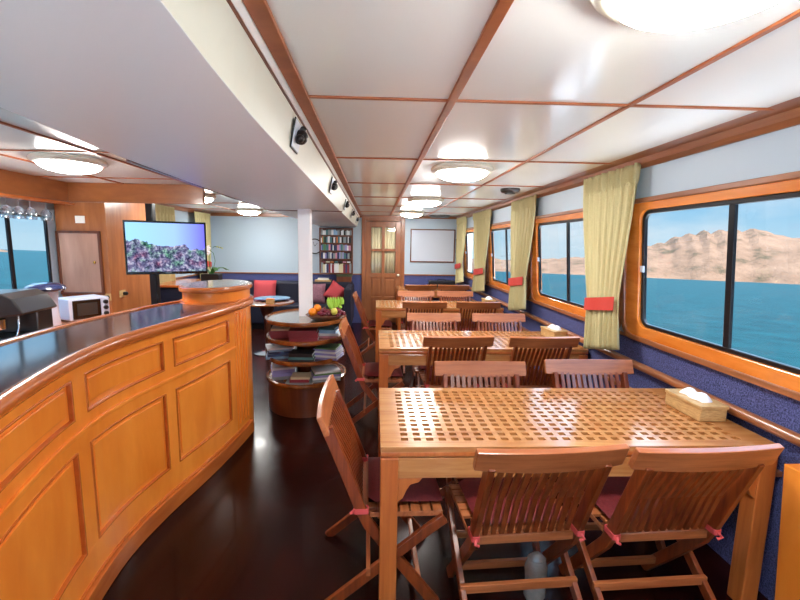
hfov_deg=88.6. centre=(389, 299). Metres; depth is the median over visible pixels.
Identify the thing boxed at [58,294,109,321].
microwave
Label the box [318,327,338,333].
book
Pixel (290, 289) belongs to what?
sofa
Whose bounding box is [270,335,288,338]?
book
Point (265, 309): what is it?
round table
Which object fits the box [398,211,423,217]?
ceiling lamp
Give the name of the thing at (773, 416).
wall
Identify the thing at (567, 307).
window
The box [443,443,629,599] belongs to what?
folding chair
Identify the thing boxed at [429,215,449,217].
ceiling speaker
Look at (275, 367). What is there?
book
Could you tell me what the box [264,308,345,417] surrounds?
bookcase
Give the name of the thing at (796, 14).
trim
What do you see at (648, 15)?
ceiling lamp
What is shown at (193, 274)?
trim
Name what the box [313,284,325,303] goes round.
cushion
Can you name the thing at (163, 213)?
curtain
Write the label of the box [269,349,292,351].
book
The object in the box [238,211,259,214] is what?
diffuser
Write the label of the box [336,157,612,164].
trim
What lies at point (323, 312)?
grape bunch
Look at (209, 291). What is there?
stand
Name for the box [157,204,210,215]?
trim
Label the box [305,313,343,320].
fruit bowl
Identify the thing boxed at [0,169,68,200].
trim
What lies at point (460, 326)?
cushion
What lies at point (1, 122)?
trim
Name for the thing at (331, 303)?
banana bunch
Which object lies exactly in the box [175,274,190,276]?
window
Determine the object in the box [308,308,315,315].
fruit
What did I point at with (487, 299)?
tissue box
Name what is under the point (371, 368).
cushion
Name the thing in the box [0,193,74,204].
glass rack
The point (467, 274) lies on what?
window
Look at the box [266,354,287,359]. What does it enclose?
book
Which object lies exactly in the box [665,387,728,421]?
tissue box
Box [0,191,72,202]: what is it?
trim
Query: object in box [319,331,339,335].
book
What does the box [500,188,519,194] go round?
smoke detector
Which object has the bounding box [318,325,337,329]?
book
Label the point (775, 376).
window
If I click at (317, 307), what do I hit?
fruit
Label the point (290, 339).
book
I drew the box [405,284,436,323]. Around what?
folding chair
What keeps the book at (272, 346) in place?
on the book at (283, 350)
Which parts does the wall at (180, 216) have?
carpet panel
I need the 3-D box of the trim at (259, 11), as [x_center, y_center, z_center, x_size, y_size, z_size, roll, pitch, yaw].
[-0.381,-0.962,3.087,0.049,0.016,9.600,1,8,-2]
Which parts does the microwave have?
oven door, control panel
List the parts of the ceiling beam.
edge trim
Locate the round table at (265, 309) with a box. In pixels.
[250,299,293,356]
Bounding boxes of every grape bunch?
[317,304,330,315]
[331,304,345,316]
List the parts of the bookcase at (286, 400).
shelf, shelf, shelf, shelf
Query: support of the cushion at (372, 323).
on the folding chair at (369, 326)
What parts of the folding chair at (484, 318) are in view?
leg, rail, leg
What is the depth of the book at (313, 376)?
3.76 m
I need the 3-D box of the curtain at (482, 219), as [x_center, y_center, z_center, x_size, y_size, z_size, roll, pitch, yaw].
[1.357,-0.700,6.114,0.090,1.278,0.902,1,8,-2]
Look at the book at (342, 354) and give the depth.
3.77 m
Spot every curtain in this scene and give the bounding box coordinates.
[155,204,175,282]
[194,210,211,278]
[371,227,395,272]
[455,216,466,283]
[471,209,491,291]
[508,195,536,310]
[583,163,640,349]
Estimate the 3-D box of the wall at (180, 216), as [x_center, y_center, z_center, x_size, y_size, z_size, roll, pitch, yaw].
[-3.278,0.023,3.115,0.066,2.120,9.600,1,8,-2]
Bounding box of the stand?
[178,280,252,302]
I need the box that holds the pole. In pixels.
[145,203,160,304]
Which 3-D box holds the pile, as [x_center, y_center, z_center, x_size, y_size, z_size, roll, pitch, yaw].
[-1.274,-0.389,7.838,0.300,0.060,0.180,1,8,-2]
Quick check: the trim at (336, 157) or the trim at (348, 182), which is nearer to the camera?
the trim at (336, 157)
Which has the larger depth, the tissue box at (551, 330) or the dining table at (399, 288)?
the dining table at (399, 288)
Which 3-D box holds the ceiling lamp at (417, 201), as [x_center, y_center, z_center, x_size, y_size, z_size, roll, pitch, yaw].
[0.424,-1.155,4.877,0.430,0.094,0.430,1,8,-2]
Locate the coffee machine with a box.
[0,288,56,340]
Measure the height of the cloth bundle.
0.225 m
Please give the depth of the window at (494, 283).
5.50 m
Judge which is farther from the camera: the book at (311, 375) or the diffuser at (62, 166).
the book at (311, 375)
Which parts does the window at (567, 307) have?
frame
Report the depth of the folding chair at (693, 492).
1.56 m
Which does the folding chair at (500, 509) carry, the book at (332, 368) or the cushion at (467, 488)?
the cushion at (467, 488)
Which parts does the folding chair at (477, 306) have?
leg, rail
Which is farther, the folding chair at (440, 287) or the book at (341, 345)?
the folding chair at (440, 287)
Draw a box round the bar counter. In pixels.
[0,294,253,599]
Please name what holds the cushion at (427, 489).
on the folding chair at (360, 473)
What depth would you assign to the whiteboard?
7.95 m
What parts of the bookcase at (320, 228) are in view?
panel, shelf, shelf, shelf, panel, shelf, panel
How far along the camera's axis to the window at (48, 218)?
3.89 m
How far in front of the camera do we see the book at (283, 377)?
3.79 m
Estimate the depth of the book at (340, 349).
3.76 m
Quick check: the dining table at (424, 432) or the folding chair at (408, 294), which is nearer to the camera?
the dining table at (424, 432)
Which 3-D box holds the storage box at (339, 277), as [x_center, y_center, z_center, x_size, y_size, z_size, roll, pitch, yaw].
[-0.873,-0.419,7.829,0.300,0.135,0.220,1,8,-2]
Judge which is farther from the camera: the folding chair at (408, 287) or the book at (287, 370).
the folding chair at (408, 287)
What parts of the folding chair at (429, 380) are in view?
leg, leg, seat, rail, rail, leg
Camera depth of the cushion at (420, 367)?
3.63 m
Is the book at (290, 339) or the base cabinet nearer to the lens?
the book at (290, 339)
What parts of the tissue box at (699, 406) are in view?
lid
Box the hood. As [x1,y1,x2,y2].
[0,288,56,317]
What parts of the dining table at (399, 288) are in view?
leg, leg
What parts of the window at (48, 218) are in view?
frame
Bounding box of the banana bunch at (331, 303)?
[327,297,343,309]
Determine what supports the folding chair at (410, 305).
on the floor
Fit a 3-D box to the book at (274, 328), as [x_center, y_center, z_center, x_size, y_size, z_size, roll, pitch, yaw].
[-1.010,0.261,3.869,0.200,0.018,0.200,0,8,-9]
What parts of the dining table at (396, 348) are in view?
leg, leg, leg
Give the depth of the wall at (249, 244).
7.88 m
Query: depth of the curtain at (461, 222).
7.51 m
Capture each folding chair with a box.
[317,374,447,599]
[339,317,404,422]
[353,291,391,354]
[398,291,433,329]
[401,301,446,373]
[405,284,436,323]
[407,313,460,387]
[416,336,494,387]
[434,361,553,558]
[435,285,468,328]
[437,291,473,330]
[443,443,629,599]
[452,301,500,330]
[472,313,530,387]
[493,336,579,387]
[544,359,665,550]
[558,443,783,599]
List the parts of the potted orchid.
pot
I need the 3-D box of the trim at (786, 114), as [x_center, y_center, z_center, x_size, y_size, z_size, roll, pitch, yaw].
[1.470,-0.921,3.160,0.160,0.065,9.600,1,8,-2]
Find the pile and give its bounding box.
[315,278,331,281]
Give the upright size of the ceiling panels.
0.022 m
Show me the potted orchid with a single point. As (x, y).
(211, 275)
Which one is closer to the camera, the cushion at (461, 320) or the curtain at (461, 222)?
the cushion at (461, 320)
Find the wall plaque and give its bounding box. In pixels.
[75,216,84,222]
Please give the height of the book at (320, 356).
0.018 m
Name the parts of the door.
panel, panel, panel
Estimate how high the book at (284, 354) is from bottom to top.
0.024 m
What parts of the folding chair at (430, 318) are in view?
leg, leg, seat, rail, leg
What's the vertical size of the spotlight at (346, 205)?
0.108 m
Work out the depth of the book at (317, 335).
3.64 m
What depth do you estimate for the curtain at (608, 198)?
2.79 m
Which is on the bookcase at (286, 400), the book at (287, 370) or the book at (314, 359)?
the book at (314, 359)
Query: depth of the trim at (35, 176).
3.56 m
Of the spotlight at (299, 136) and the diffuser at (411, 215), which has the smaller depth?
the spotlight at (299, 136)
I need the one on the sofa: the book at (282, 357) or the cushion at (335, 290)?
the cushion at (335, 290)
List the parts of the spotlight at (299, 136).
plate, knob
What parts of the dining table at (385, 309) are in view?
leg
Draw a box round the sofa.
[246,280,353,328]
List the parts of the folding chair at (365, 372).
rail, leg, leg, leg, leg, seat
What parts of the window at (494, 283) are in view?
frame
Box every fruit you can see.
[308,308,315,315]
[314,303,320,311]
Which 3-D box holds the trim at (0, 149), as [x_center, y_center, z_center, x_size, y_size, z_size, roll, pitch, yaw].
[-2.153,-0.914,2.513,2.130,0.008,0.016,1,8,-2]
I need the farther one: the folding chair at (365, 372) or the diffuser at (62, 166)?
the folding chair at (365, 372)
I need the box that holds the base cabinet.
[160,279,231,302]
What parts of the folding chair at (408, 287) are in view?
rail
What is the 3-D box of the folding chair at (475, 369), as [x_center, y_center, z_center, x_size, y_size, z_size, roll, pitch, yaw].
[0.526,0.834,2.208,0.532,0.898,0.555,1,8,-2]
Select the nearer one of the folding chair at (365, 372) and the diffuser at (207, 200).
the folding chair at (365, 372)
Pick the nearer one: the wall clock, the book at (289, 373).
the book at (289, 373)
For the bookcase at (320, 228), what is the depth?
7.83 m
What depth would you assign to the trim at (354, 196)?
4.75 m
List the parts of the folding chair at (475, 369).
leg, leg, rail, leg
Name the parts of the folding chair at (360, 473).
rail, leg, rail, leg, leg, leg, seat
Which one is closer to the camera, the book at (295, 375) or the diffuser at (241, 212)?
the book at (295, 375)
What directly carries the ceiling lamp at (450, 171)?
attached to the ceiling panels
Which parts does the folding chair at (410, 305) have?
leg, rail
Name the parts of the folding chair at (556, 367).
leg, rail, leg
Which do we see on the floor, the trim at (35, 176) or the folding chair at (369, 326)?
the folding chair at (369, 326)
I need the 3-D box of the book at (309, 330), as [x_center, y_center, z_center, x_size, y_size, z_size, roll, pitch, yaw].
[-0.783,0.280,3.712,0.250,0.034,0.170,0,8,-6]
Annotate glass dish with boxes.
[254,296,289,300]
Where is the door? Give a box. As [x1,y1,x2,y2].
[361,218,404,322]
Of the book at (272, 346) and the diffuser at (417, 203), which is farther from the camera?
the diffuser at (417, 203)
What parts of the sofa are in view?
seat, backrest, armrest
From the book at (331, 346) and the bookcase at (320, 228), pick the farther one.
the bookcase at (320, 228)
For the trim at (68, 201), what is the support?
attached to the wall at (180, 216)
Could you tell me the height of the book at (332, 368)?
0.018 m
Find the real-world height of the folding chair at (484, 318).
0.898 m
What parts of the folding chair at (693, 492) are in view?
leg, leg, seat, rail, leg, leg, rail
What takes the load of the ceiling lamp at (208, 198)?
attached to the ceiling
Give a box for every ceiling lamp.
[27,152,107,173]
[205,194,216,202]
[235,208,262,214]
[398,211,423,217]
[408,197,443,206]
[431,162,492,181]
[590,0,780,31]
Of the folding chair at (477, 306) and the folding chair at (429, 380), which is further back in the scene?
the folding chair at (477, 306)
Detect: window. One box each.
[0,205,61,296]
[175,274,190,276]
[463,227,487,284]
[487,221,529,298]
[530,208,621,327]
[621,171,799,400]
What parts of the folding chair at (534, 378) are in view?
leg, seat, rail, rail, leg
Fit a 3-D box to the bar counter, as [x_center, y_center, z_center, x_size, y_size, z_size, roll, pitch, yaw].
[-1.324,0.709,2.026,0.811,1.110,3.481,0,8,-8]
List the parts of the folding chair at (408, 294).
rail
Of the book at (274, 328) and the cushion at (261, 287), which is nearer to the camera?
the book at (274, 328)
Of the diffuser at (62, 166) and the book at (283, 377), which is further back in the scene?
the book at (283, 377)
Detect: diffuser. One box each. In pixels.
[35,160,100,173]
[205,198,212,202]
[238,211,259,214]
[401,213,421,217]
[411,201,440,206]
[436,169,487,181]
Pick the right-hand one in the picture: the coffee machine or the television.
the television
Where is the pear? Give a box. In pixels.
[331,307,337,314]
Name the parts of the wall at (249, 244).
carpet panel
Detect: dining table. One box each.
[375,300,503,361]
[378,330,588,432]
[378,388,777,599]
[396,286,463,329]
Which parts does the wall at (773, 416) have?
carpet trim, rail, handrail, carpet panel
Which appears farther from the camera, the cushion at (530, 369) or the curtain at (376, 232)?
the curtain at (376, 232)
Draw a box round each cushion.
[254,280,276,297]
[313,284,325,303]
[323,280,344,298]
[365,362,402,376]
[368,457,442,501]
[369,320,391,326]
[418,365,431,369]
[423,368,471,381]
[448,320,473,325]
[457,477,565,523]
[459,326,481,330]
[505,369,548,381]
[573,476,664,521]
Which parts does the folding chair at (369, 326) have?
rail, leg, leg, leg, leg, seat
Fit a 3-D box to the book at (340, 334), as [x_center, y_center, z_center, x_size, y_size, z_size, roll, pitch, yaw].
[-0.587,0.331,3.917,0.220,0.020,0.200,1,8,4]
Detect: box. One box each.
[266,298,274,303]
[336,274,351,281]
[481,296,495,301]
[540,324,568,336]
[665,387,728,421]
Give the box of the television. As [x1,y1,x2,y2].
[122,220,207,274]
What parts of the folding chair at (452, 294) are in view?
rail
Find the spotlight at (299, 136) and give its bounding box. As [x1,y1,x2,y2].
[290,116,307,153]
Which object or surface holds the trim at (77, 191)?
attached to the wall at (180, 216)
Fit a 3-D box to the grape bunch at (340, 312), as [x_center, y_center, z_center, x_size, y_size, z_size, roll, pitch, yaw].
[-0.482,0.091,3.801,0.136,0.117,0.129,6,10,36]
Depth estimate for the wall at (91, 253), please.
4.05 m
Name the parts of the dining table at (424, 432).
leg, leg, leg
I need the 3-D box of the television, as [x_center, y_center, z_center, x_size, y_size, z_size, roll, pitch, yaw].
[-2.156,-0.505,3.967,0.684,0.496,0.212,-3,9,-28]
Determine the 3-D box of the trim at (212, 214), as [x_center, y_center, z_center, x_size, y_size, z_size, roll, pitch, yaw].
[-1.036,-1.591,7.799,4.750,0.060,0.050,1,8,-2]
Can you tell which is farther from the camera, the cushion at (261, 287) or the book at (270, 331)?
the cushion at (261, 287)
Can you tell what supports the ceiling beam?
attached to the wall at (249, 244)
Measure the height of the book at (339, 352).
0.020 m
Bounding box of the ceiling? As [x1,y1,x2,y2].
[0,107,279,213]
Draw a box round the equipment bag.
[428,279,454,287]
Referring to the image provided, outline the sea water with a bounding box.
[0,249,799,367]
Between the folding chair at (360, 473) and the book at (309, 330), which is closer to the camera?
the folding chair at (360, 473)
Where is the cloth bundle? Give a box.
[523,551,547,599]
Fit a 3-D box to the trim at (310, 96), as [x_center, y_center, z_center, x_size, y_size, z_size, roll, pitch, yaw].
[0.629,-0.743,1.551,1.860,0.008,0.016,1,8,-2]
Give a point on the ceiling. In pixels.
(10, 138)
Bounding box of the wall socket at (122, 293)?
[119,290,128,296]
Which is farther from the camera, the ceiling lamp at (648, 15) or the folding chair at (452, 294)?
the folding chair at (452, 294)
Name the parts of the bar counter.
raised panel, raised panel, moulding, raised panel, raised panel, raised panel, raised panel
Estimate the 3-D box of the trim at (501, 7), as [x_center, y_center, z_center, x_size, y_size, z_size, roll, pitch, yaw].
[0.173,-0.959,3.107,0.033,0.012,9.600,1,8,-2]
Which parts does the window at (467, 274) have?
frame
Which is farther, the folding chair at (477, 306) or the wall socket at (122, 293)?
the folding chair at (477, 306)
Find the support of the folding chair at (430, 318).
on the floor
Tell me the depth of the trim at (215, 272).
7.92 m
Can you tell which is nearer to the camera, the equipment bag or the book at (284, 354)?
the book at (284, 354)
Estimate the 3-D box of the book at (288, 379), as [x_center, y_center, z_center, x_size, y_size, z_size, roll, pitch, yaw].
[-0.817,0.741,3.735,0.240,0.020,0.170,1,8,-2]
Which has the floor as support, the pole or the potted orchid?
the pole
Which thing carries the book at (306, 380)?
on the book at (288, 379)
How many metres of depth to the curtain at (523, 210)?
4.41 m
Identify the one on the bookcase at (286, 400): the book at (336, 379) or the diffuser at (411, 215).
the book at (336, 379)
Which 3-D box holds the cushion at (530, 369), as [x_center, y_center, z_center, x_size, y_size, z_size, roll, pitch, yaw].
[1.135,0.637,3.468,0.370,0.042,0.316,0,8,-3]
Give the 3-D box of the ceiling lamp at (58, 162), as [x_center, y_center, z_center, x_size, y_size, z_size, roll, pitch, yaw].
[-2.168,-0.907,2.776,0.430,0.094,0.430,1,8,-2]
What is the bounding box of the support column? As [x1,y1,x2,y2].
[297,209,312,315]
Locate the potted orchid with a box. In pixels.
[201,245,228,280]
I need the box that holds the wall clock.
[312,238,321,253]
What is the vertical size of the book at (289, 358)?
0.024 m
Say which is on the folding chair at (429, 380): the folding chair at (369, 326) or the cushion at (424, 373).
the cushion at (424, 373)
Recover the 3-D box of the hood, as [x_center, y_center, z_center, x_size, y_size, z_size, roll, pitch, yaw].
[-2.749,0.027,2.885,0.526,0.180,0.360,0,8,-8]
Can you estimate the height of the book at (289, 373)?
0.030 m
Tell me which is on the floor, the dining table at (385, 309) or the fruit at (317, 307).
the dining table at (385, 309)
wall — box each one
[0,197,211,296]
[54,202,150,312]
[210,216,472,322]
[459,124,799,599]
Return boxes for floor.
[102,323,767,599]
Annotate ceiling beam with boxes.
[0,0,359,226]
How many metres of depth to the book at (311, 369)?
3.76 m
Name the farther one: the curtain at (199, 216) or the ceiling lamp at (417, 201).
the curtain at (199, 216)
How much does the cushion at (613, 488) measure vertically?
0.042 m
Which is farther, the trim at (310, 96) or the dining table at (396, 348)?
the dining table at (396, 348)
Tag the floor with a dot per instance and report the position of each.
(255, 529)
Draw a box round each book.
[265,343,293,350]
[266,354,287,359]
[267,351,288,356]
[268,351,290,353]
[269,329,287,334]
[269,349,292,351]
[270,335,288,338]
[271,325,290,330]
[271,363,294,370]
[271,365,294,373]
[271,370,292,376]
[273,376,290,380]
[285,377,312,384]
[288,327,317,334]
[288,349,314,356]
[288,354,314,359]
[288,356,315,362]
[289,331,318,337]
[289,336,318,341]
[289,379,309,382]
[290,372,311,379]
[310,370,341,377]
[311,364,340,374]
[311,369,340,375]
[311,375,340,379]
[312,378,340,382]
[313,345,341,351]
[315,343,340,349]
[315,347,342,353]
[315,348,343,355]
[315,352,342,357]
[315,352,343,360]
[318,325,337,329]
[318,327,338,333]
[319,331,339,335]
[319,334,340,337]
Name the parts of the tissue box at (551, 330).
lid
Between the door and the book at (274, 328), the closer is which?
the book at (274, 328)
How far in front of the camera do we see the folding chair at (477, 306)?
4.95 m
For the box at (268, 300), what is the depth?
5.49 m
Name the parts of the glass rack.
rail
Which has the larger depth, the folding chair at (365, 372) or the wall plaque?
the wall plaque
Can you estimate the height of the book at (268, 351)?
0.020 m
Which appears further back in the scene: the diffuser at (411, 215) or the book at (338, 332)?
the diffuser at (411, 215)
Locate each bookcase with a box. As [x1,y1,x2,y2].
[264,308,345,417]
[319,227,352,273]
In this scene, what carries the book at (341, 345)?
on the book at (340, 349)
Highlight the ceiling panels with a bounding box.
[267,0,799,216]
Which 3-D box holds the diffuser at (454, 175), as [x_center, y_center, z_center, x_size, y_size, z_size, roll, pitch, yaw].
[0.502,-0.864,2.880,0.356,0.058,0.356,1,8,-2]
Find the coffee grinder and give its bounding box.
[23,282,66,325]
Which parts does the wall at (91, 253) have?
door frame, cupboard door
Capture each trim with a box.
[0,121,205,189]
[0,149,108,152]
[0,154,235,210]
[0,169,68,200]
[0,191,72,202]
[35,176,173,179]
[67,182,204,202]
[68,201,204,204]
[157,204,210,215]
[176,274,199,278]
[211,213,456,218]
[215,272,454,275]
[242,0,361,215]
[309,95,774,110]
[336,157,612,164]
[348,182,543,186]
[354,196,505,199]
[358,205,480,207]
[360,211,465,213]
[389,0,513,215]
[425,9,799,216]
[454,97,799,218]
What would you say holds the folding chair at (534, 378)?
on the floor
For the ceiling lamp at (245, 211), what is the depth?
6.69 m
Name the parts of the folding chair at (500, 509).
leg, leg, seat, rail, rail, leg, leg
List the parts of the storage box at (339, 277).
lid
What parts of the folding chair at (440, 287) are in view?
rail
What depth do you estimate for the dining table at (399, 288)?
7.33 m
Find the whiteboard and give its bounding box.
[410,229,455,262]
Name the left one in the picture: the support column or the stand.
the stand
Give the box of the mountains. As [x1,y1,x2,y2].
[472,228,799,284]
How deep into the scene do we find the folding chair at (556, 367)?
2.44 m

